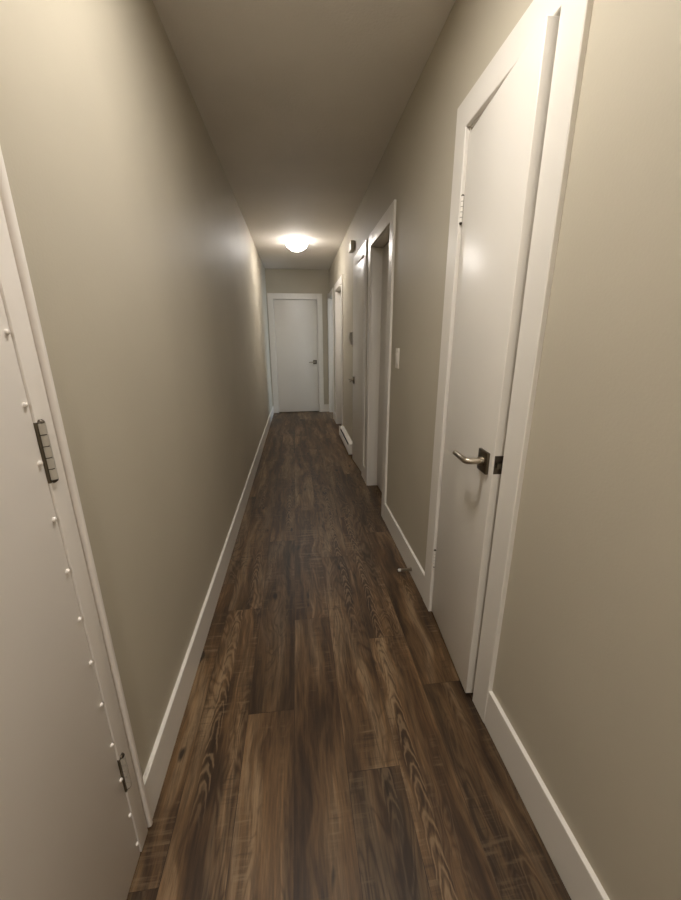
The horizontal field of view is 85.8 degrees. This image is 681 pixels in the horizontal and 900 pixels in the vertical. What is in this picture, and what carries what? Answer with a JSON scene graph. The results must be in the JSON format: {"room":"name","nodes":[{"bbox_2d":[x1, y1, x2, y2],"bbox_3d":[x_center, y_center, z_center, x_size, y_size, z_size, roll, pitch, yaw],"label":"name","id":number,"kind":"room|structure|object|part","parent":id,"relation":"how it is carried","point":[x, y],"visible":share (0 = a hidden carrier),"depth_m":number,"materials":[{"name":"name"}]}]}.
{"room":"home hallway","nodes":[
{"label":"home hallway","id":0,"kind":"room"},
{"bbox_2d":[0,0,272,775],"bbox_3d":[-0.774,-0.514,1.943,0.120,2.519,10.172,-2,17,-6],"label":"wall","id":1,"kind":"structure","parent":0,"point":[146,268],"depth_m":1.10,"materials":[{"name":"beige paint"}]},
{"bbox_2d":[0,293,139,899],"bbox_3d":[-0.507,0.225,0.304,0.055,2.015,0.846,-2,17,-6],"label":"door","id":2,"kind":"structure","parent":1,"relation":"in","point":[67,832],"depth_m":0.65,"materials":[{"name":"white metal"}]},
{"bbox_2d":[0,146,152,851],"bbox_3d":[-0.550,0.199,0.280,0.141,2.099,0.966,-2,17,-6],"label":"door frame","id":3,"kind":"structure","parent":1,"relation":"attached to","point":[16,290],"depth_m":0.72,"materials":[{"name":"white wood"}]},
{"bbox_2d":[143,406,273,818],"bbox_3d":[-0.915,0.111,4.014,0.013,0.141,6.278,-2,17,-6],"label":"baseboard","id":4,"kind":"structure","parent":1,"relation":"attached to","point":[154,775],"depth_m":1.44,"materials":[{"name":"white paint"}]},
{"bbox_2d":[265,269,328,406],"bbox_3d":[-0.754,-1.958,6.796,1.108,2.519,0.120,-2,17,-6],"label":"wall","id":5,"kind":"structure","parent":0,"point":[277,280],"depth_m":6.46,"materials":[{"name":"beige paint"}]},
{"bbox_2d":[267,293,323,412],"bbox_3d":[-0.810,-1.766,6.838,0.964,2.127,0.135,-2,17,-6],"label":"door frame","id":6,"kind":"structure","parent":5,"relation":"attached to","point":[270,296],"depth_m":6.69,"materials":[{"name":"white paint"}]},
{"bbox_2d":[273,300,318,411],"bbox_3d":[-0.800,-1.702,6.788,0.763,2.010,0.108,-2,17,-6],"label":"door","id":7,"kind":"structure","parent":5,"relation":"in","point":[295,320],"depth_m":6.79,"materials":[{"name":"white paint"}]},
{"bbox_2d":[324,404,328,411],"bbox_3d":[-0.272,-0.818,7.124,0.096,0.141,0.013,-2,17,-6],"label":"baseboard","id":8,"kind":"structure","parent":5,"relation":"attached to","point":[326,406],"depth_m":7.12,"materials":[{"name":"white paint"}]},
{"bbox_2d":[152,0,455,269],"bbox_3d":[-0.164,-1.775,1.581,1.348,0.100,10.292,-2,17,-6],"label":"ceiling","id":9,"kind":"structure","parent":0,"point":[300,103],"depth_m":1.85,"materials":[{"name":"paint"}]},
{"bbox_2d":[286,238,306,250],"bbox_3d":[-0.546,-2.551,4.581,0.268,0.120,0.275,-2,17,-6],"label":"ceiling light","id":10,"kind":"object","parent":9,"relation":"attached to","point":[294,244],"visible":1,"depth_m":4.50,"materials":[{"name":"white glass"}]},
{"bbox_2d":[126,411,570,899],"bbox_3d":[0.555,0.513,2.889,3.252,0.001,11.320,-2,17,-6],"label":"floor","id":11,"kind":"structure","parent":0,"point":[331,744],"depth_m":1.26,"materials":[{"name":"brown wood"}]},
{"bbox_2d":[329,0,680,899],"bbox_3d":[0.445,-0.560,2.080,0.120,2.519,10.172,-2,17,-6],"label":"wall","id":12,"kind":"structure","parent":0,"point":[587,677],"depth_m":0.79,"materials":[{"name":"beige paint"}]},
{"bbox_2d":[327,288,334,418],"bbox_3d":[-0.108,-1.668,6.495,0.154,2.129,0.735,-2,17,-6],"label":"door frame","id":13,"kind":"structure","parent":12,"relation":"attached to","point":[330,297],"depth_m":6.64,"materials":[{"name":"white paint"}]},
{"bbox_2d":[334,274,342,425],"bbox_3d":[0.033,-1.350,5.423,0.135,2.129,0.922,-2,17,-6],"label":"door frame","id":14,"kind":"structure","parent":12,"relation":"attached to","point":[338,287],"depth_m":5.63,"materials":[{"name":"white paint"}]},
{"bbox_2d":[339,426,351,454],"bbox_3d":[0.067,-0.145,4.779,0.063,0.127,0.974,-2,17,-6],"label":"baseboard heater","id":15,"kind":"object","parent":12,"relation":"attached to","point":[346,439],"visible":0.95,"depth_m":4.65,"materials":[{"name":"metal"}]},
{"bbox_3d":[0.041,-0.131,4.780,0.008,0.088,0.950,-2,17,-6],"label":"panel","id":16,"kind":"part","parent":15,"relation":"part of","materials":[{"name":"metal"}]},
{"bbox_2d":[348,331,352,344],"bbox_3d":[0.110,-1.249,4.107,0.046,0.149,0.130,-2,17,-6],"label":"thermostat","id":17,"kind":"object","parent":12,"relation":"attached to","point":[350,335],"visible":0.84,"depth_m":4.05,"materials":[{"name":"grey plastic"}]},
{"bbox_2d":[349,240,354,252],"bbox_3d":[0.117,-2.092,3.773,0.044,0.085,0.160,-2,17,-6],"label":"door chime","id":18,"kind":"object","parent":12,"relation":"attached to","point":[352,242],"visible":1,"depth_m":3.71,"materials":[{"name":"white plastic"}]},
{"bbox_2d":[347,258,363,470],"bbox_3d":[0.157,-0.790,3.707,0.108,2.010,0.500,-3,17,-10],"label":"door","id":19,"kind":"structure","parent":12,"relation":"in","point":[358,269],"depth_m":3.69,"materials":[{"name":"white paint"}]},
{"bbox_2d":[353,239,367,476],"bbox_3d":[0.245,-0.841,3.708,0.135,2.129,0.702,-2,17,-6],"label":"door frame","id":20,"kind":"structure","parent":12,"relation":"attached to","point":[362,253],"depth_m":3.35,"materials":[{"name":"white paint"}]},
{"bbox_2d":[363,465,364,480],"bbox_3d":[0.238,0.229,3.599,0.013,0.141,0.108,-2,17,-6],"label":"baseboard","id":21,"kind":"structure","parent":12,"relation":"attached to","point":[363,465],"depth_m":3.60,"materials":[{"name":"white paint"}]},
{"bbox_2d":[365,199,395,519],"bbox_3d":[0.345,-0.597,2.889,0.135,2.129,0.802,-2,17,-6],"label":"door frame","id":22,"kind":"structure","parent":12,"relation":"attached to","point":[383,233],"depth_m":2.98,"materials":[{"name":"white paint"}]},
{"bbox_2d":[377,242,388,491],"bbox_3d":[0.392,-0.554,2.908,0.035,2.010,0.606,-2,17,-6],"label":"door","id":23,"kind":"structure","parent":12,"relation":"in","point":[385,262],"depth_m":3.05,"materials":[{"name":"white paint"}]},
{"bbox_2d":[395,348,399,368],"bbox_3d":[0.353,-0.574,2.298,0.013,0.122,0.073,-2,17,-6],"label":"light switch","id":24,"kind":"object","parent":12,"relation":"attached to","point":[397,353],"visible":1,"depth_m":2.28,"materials":[{"name":"white plastic"}]},
{"bbox_2d":[384,503,424,597],"bbox_3d":[0.392,0.598,2.356,0.013,0.141,0.901,-2,17,-6],"label":"baseboard","id":25,"kind":"structure","parent":12,"relation":"attached to","point":[417,573],"depth_m":2.25,"materials":[{"name":"white paint"}]},
{"bbox_2d":[398,567,411,571],"bbox_3d":[0.374,0.696,2.133,0.079,0.022,0.022,-2,17,-6],"label":"door stop","id":26,"kind":"object","parent":12,"relation":"attached to","point":[410,568],"visible":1,"depth_m":2.13,"materials":[{"name":"silver metal"}]},
{"bbox_2d":[432,16,559,692],"bbox_3d":[0.446,-0.093,1.341,0.108,2.012,0.483,-1,17,-3],"label":"door","id":27,"kind":"structure","parent":12,"relation":"in","point":[498,204],"depth_m":1.19,"materials":[{"name":"white paint"}]},
{"bbox_3d":[0.429,0.024,1.243,0.064,0.031,0.125,-2,17,-6],"label":"lever","id":28,"kind":"part","parent":27,"relation":"part of","materials":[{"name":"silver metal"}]},
{"bbox_3d":[0.468,0.036,1.202,0.010,0.072,0.068,-1,17,-3],"label":"handle","id":29,"kind":"part","parent":27,"relation":"part of","materials":[{"name":"brown metal"}]},
{"bbox_3d":[0.493,0.047,1.146,0.027,0.060,0.003,-1,17,-3],"label":"latch plate","id":30,"kind":"part","parent":27,"relation":"part of","materials":[{"name":"brown metal"}]},
{"bbox_2d":[423,0,593,721],"bbox_3d":[0.537,-0.136,1.335,0.135,2.129,0.661,-2,17,-6],"label":"door frame","id":31,"kind":"structure","parent":12,"relation":"attached to","point":[575,15],"depth_m":1.04,"materials":[{"name":"white paint"}]},
{"bbox_2d":[484,691,609,899],"bbox_3d":[0.751,1.463,-0.568,0.013,0.148,3.916,-2,17,-6],"label":"baseboard","id":32,"kind":"structure","parent":12,"relation":"attached to","point":[577,875],"depth_m":0.99,"materials":[{"name":"white paint"}]}
]}

